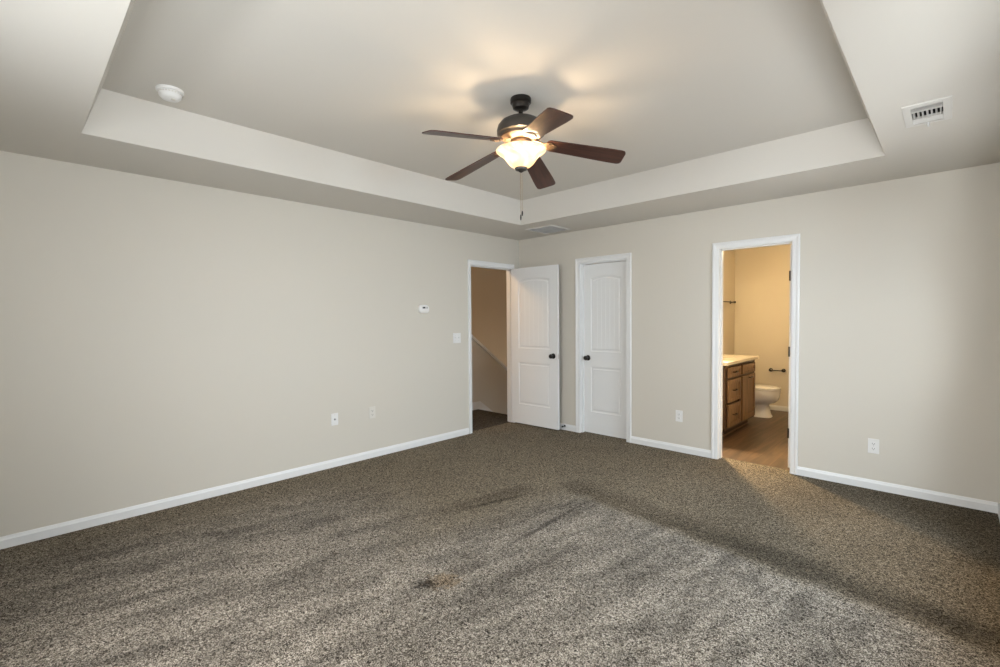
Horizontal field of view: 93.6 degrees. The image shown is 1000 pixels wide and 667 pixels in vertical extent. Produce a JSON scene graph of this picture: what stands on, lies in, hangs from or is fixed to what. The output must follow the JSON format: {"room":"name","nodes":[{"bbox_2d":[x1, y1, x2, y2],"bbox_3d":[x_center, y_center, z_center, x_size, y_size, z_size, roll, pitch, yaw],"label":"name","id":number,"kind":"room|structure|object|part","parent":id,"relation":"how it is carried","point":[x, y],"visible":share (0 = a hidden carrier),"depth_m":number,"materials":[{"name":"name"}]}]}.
{"room":"empty bedroom","nodes":[
{"label":"empty bedroom","id":0,"kind":"room"},
{"bbox_2d":[0,151,518,536],"bbox_3d":[-1.636,-0.105,4.438,0.115,2.740,5.365,1,2,44],"label":"wall","id":1,"kind":"structure","parent":0,"point":[160,338],"depth_m":3.62,"materials":[{"name":"beige paint"}]},
{"bbox_2d":[0,428,468,549],"bbox_3d":[-1.863,1.240,4.140,0.012,0.074,4.291,1,2,44],"label":"baseboard","id":2,"kind":"structure","parent":1,"relation":"attached to","point":[32,535],"depth_m":3.63,"materials":[{"name":"white paint"}]},
{"bbox_2d":[331,413,337,425],"bbox_3d":[-1.561,0.812,4.440,0.020,0.114,0.070,1,2,44],"label":"cable plate","id":3,"kind":"object","parent":1,"relation":"attached to","point":[334,417],"visible":1,"depth_m":4.44,"materials":[{"name":"white plastic"}]},
{"bbox_2d":[369,406,374,418],"bbox_3d":[-1.288,0.797,4.732,0.009,0.117,0.072,1,2,44],"label":"wall outlet","id":4,"kind":"object","parent":1,"relation":"attached to","point":[371,409],"visible":1,"depth_m":4.72,"materials":[{"name":"grey plastic"}]},
{"bbox_2d":[418,305,428,312],"bbox_3d":[-0.837,-0.269,5.163,0.028,0.096,0.140,1,2,44],"label":"thermostat","id":5,"kind":"object","parent":1,"relation":"attached to","point":[421,308],"visible":1,"depth_m":5.14,"materials":[{"name":"white plastic"}]},
{"bbox_2d":[453,333,460,342],"bbox_3d":[-0.503,0.054,5.527,0.018,0.117,0.117,1,2,44],"label":"light switch","id":6,"kind":"object","parent":1,"relation":"attached to","point":[456,336],"visible":1,"depth_m":5.53,"materials":[{"name":"white plastic"}]},
{"bbox_2d":[467,259,514,433],"bbox_3d":[-0.132,0.151,5.999,0.132,2.106,0.826,1,2,44],"label":"trim","id":7,"kind":"structure","parent":1,"relation":"attached to","point":[470,263],"depth_m":6.11,"materials":[{"name":"white paint"}]},
{"bbox_2d":[511,264,559,429],"bbox_3d":[0.441,0.167,5.983,0.757,2.022,0.174,1,2,42],"label":"door","id":8,"kind":"structure","parent":1,"relation":"in","point":[534,290],"depth_m":5.95,"materials":[{"name":"white paint"}]},
{"bbox_2d":[471,267,506,365],"bbox_3d":[-1.317,0.785,7.886,0.100,4.340,5.200,1,2,44],"label":"wall","id":9,"kind":"structure","parent":0,"point":[488,286],"depth_m":8.97,"materials":[{"name":"beige paint"}]},
{"bbox_2d":[472,339,506,413],"bbox_3d":[0.019,1.493,7.706,0.100,2.915,2.250,1,2,44],"label":"wall","id":10,"kind":"structure","parent":0,"point":[489,378],"depth_m":7.41,"materials":[{"name":"beige paint"}]},
{"bbox_2d":[472,401,492,411],"bbox_3d":[0.061,1.757,7.676,0.014,1.443,2.250,1,2,44],"label":"trim","id":11,"kind":"structure","parent":10,"relation":"attached to","point":[475,405],"depth_m":7.26,"materials":[{"name":"white paint"}]},
{"bbox_2d":[471,334,506,370],"bbox_3d":[0.012,0.675,7.682,0.158,1.370,2.290,1,2,44],"label":"trim","id":12,"kind":"structure","parent":10,"relation":"attached to","point":[477,341],"depth_m":7.38,"materials":[{"name":"white paint"}]},
{"bbox_2d":[0,0,999,239],"bbox_3d":[0.048,-1.322,2.855,4.698,0.364,5.480,1,2,44],"label":"ceiling","id":13,"kind":"structure","parent":0,"point":[710,104],"depth_m":2.60,"materials":[{"name":"grey paint"}]},
{"bbox_2d":[155,84,183,102],"bbox_3d":[-1.845,-1.333,2.626,0.132,0.058,0.132,1,2,44],"label":"smoke detector","id":14,"kind":"object","parent":13,"relation":"attached to","point":[169,93],"visible":1,"depth_m":2.59,"materials":[{"name":"white plastic"}]},
{"bbox_2d":[422,94,625,219],"bbox_3d":[0.092,-1.028,2.785,1.160,0.709,1.183,1,2,44],"label":"ceiling fan","id":15,"kind":"object","parent":13,"relation":"hanging from","point":[521,133],"visible":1,"depth_m":2.72,"materials":[{"name":"brown wood"}]},
{"bbox_3d":[-0.193,-1.078,2.561,0.466,0.006,0.136,-10,18,-33],"label":"blade","id":16,"kind":"part","parent":15,"relation":"part of","materials":[{"name":"brown wood"}]},
{"bbox_3d":[-0.161,-1.075,3.022,0.466,0.006,0.136,-12,5,41],"label":"blade","id":17,"kind":"part","parent":15,"relation":"part of","materials":[{"name":"brown wood"}]},
{"bbox_3d":[0.125,-1.028,2.774,0.294,0.108,0.294,1,2,44],"label":"lamp shade","id":18,"kind":"part","parent":15,"relation":"part of","materials":[{"name":"white glass"}]},
{"bbox_3d":[0.256,-1.080,3.127,0.136,0.006,0.466,-12,-13,18],"label":"blade","id":19,"kind":"part","parent":15,"relation":"part of","materials":[{"name":"brown wood"}]},
{"bbox_3d":[0.227,-1.071,2.406,0.136,0.006,0.466,11,6,-17],"label":"blade","id":20,"kind":"part","parent":15,"relation":"part of","materials":[{"name":"brown wood"}]},
{"bbox_3d":[0.504,-1.080,2.787,0.466,0.006,0.136,8,-11,-2],"label":"blade","id":21,"kind":"part","parent":15,"relation":"part of","materials":[{"name":"brown wood"}]},
{"bbox_2d":[525,225,571,233],"bbox_3d":[0.572,-1.269,5.533,0.390,0.098,0.390,1,2,44],"label":"ceiling vent","id":22,"kind":"object","parent":13,"relation":"in","point":[548,229],"visible":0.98,"depth_m":5.51,"materials":[{"name":"grey metal"}]},
{"bbox_2d":[901,95,951,127],"bbox_3d":[2.213,-1.174,2.430,0.186,0.120,0.350,1,2,44],"label":"ceiling vent","id":23,"kind":"object","parent":13,"relation":"in","point":[939,109],"visible":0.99,"depth_m":2.43,"materials":[{"name":"white metal"}]},
{"bbox_2d":[0,409,999,666],"bbox_3d":[0.390,1.298,4.778,6.783,0.120,8.580,1,2,44],"label":"floor","id":24,"kind":"structure","parent":0,"point":[510,544],"depth_m":2.60,"materials":[{"name":"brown carpet"}]},
{"bbox_2d":[722,360,754,436],"bbox_3d":[2.718,0.767,5.895,0.662,0.842,1.115,1,2,44],"label":"vanity cabinet","id":25,"kind":"object","parent":24,"relation":"on","point":[738,379],"visible":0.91,"depth_m":5.61,"materials":[{"name":"brown wood"}]},
{"bbox_3d":[2.746,0.944,5.506,0.019,0.258,0.426,1,2,44],"label":"drawer","id":26,"kind":"part","parent":25,"relation":"part of","materials":[{"name":"brown wood"}]},
{"bbox_3d":[2.744,0.658,5.497,0.019,0.258,0.426,1,2,44],"label":"drawer","id":27,"kind":"part","parent":25,"relation":"part of","materials":[{"name":"brown wood"}]},
{"bbox_3d":[2.742,0.446,5.490,0.019,0.114,0.426,1,2,44],"label":"drawer","id":28,"kind":"part","parent":25,"relation":"part of","materials":[{"name":"brown wood"}]},
{"bbox_3d":[2.875,1.185,5.761,0.012,0.014,1.095,1,2,44],"label":"shoe moulding","id":29,"kind":"part","parent":25,"relation":"part of","materials":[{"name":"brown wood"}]},
{"bbox_2d":[723,354,758,365],"bbox_3d":[2.722,0.280,5.903,0.649,0.123,1.200,1,2,44],"label":"countertop","id":30,"kind":"structure","parent":25,"relation":"on","point":[728,360],"depth_m":5.76,"materials":[{"name":"stone"}]},
{"bbox_3d":[3.110,0.431,5.873,0.019,0.114,0.500,1,2,44],"label":"false drawer","id":31,"kind":"part","parent":25,"relation":"part of","materials":[{"name":"brown wood"}]},
{"bbox_3d":[3.112,0.786,5.884,0.019,0.544,0.500,1,2,44],"label":"cabinet door","id":32,"kind":"part","parent":25,"relation":"part of","materials":[{"name":"brown wood"}]},
{"bbox_2d":[754,384,780,417],"bbox_3d":[3.565,0.771,6.695,0.773,0.772,0.450,1,2,44],"label":"toilet","id":33,"kind":"object","parent":24,"relation":"on","point":[765,395],"visible":0.34,"depth_m":6.46,"materials":[{"name":"white ceramic"}]},
{"bbox_3d":[3.643,0.772,6.620,0.556,0.019,0.382,1,2,44],"label":"seat","id":34,"kind":"part","parent":33,"relation":"part of","materials":[{"name":"white ceramic"}]},
{"bbox_3d":[3.640,0.748,6.621,0.559,0.020,0.378,1,2,44],"label":"lid","id":35,"kind":"part","parent":33,"relation":"part of","materials":[{"name":"white ceramic"}]},
{"bbox_2d":[723,250,734,354],"bbox_3d":[2.641,-0.050,6.363,0.115,2.640,3.100,1,2,44],"label":"wall","id":36,"kind":"structure","parent":0,"point":[729,255],"depth_m":7.15,"materials":[{"name":"beige paint"}]},
{"bbox_2d":[519,163,999,504],"bbox_3d":[1.915,-0.146,4.828,4.698,2.740,0.115,1,2,44],"label":"wall","id":37,"kind":"structure","parent":0,"point":[899,308],"depth_m":3.80,"materials":[{"name":"beige paint"}]},
{"bbox_2d":[560,423,575,431],"bbox_3d":[0.599,1.160,6.053,0.915,0.074,0.012,1,2,44],"label":"baseboard","id":38,"kind":"structure","parent":37,"relation":"attached to","point":[568,427],"depth_m":5.81,"materials":[{"name":"white paint"}]},
{"bbox_2d":[575,253,631,442],"bbox_3d":[1.225,0.156,5.490,0.736,2.106,0.132,1,2,44],"label":"trim","id":39,"kind":"structure","parent":37,"relation":"attached to","point":[579,263],"depth_m":5.65,"materials":[{"name":"white paint"}]},
{"bbox_2d":[583,261,625,438],"bbox_3d":[1.227,0.190,5.493,0.608,2.025,0.104,1,2,44],"label":"door","id":40,"kind":"structure","parent":37,"relation":"in","point":[604,358],"depth_m":5.51,"materials":[{"name":"white paint"}]},
{"bbox_2d":[631,436,710,457],"bbox_3d":[1.773,1.185,4.928,0.865,0.074,0.012,1,2,44],"label":"baseboard","id":41,"kind":"structure","parent":37,"relation":"attached to","point":[637,440],"depth_m":4.90,"materials":[{"name":"white paint"}]},
{"bbox_2d":[676,410,682,421],"bbox_3d":[1.848,0.852,4.845,0.072,0.117,0.009,1,2,44],"label":"wall outlet","id":42,"kind":"object","parent":37,"relation":"attached to","point":[679,414],"visible":1,"depth_m":4.84,"materials":[{"name":"white plastic"}]},
{"bbox_2d":[711,234,799,474],"bbox_3d":[2.378,0.181,4.384,0.731,2.106,0.132,1,2,44],"label":"trim","id":43,"kind":"structure","parent":37,"relation":"attached to","point":[718,249],"depth_m":4.42,"materials":[{"name":"white paint"}]},
{"bbox_2d":[787,244,791,467],"bbox_3d":[2.814,0.203,4.483,0.104,2.025,0.610,1,2,44],"label":"door","id":44,"kind":"structure","parent":37,"relation":"in","point":[790,271],"depth_m":4.25,"materials":[{"name":"white paint"}]},
{"bbox_2d":[868,438,878,453],"bbox_3d":[2.987,0.901,3.754,0.072,0.117,0.009,1,2,44],"label":"wall outlet","id":45,"kind":"object","parent":37,"relation":"attached to","point":[873,444],"visible":1,"depth_m":3.75,"materials":[{"name":"white plastic"}]},
{"bbox_2d":[797,466,997,513],"bbox_3d":[3.049,1.213,3.705,1.209,0.074,0.012,1,2,44],"label":"baseboard","id":46,"kind":"structure","parent":37,"relation":"attached to","point":[983,505],"depth_m":3.63,"materials":[{"name":"white paint"}]},
{"bbox_2d":[734,244,790,406],"bbox_3d":[4.327,-0.078,6.814,1.925,2.640,0.115,1,2,44],"label":"wall","id":47,"kind":"structure","parent":0,"point":[762,283],"depth_m":7.05,"materials":[{"name":"beige paint"}]},
{"bbox_2d":[769,368,785,371],"bbox_3d":[4.088,0.544,6.936,0.220,0.054,0.075,1,2,44],"label":"toilet paper holder","id":48,"kind":"object","parent":47,"relation":"attached to","point":[770,369],"visible":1,"depth_m":6.90,"materials":[{"name":"black metal"}]},
{"bbox_2d":[769,405,787,411],"bbox_3d":[4.293,1.111,6.805,1.695,0.074,0.012,1,2,44],"label":"baseboard","id":49,"kind":"structure","parent":47,"relation":"attached to","point":[772,407],"depth_m":6.96,"materials":[{"name":"white paint"}]},
{"bbox_3d":[1.711,-0.035,1.308,0.115,2.740,5.250,1,2,44],"label":"wall","id":50,"kind":"structure","parent":0,"visible":0},
{"bbox_2d":[998,503,999,520],"bbox_3d":[1.681,1.296,1.398,0.012,0.074,5.238,1,2,44],"label":"baseboard","id":51,"kind":"structure","parent":50,"relation":"attached to","point":[999,503],"depth_m":3.23,"materials":[{"name":"white paint"}]}
]}

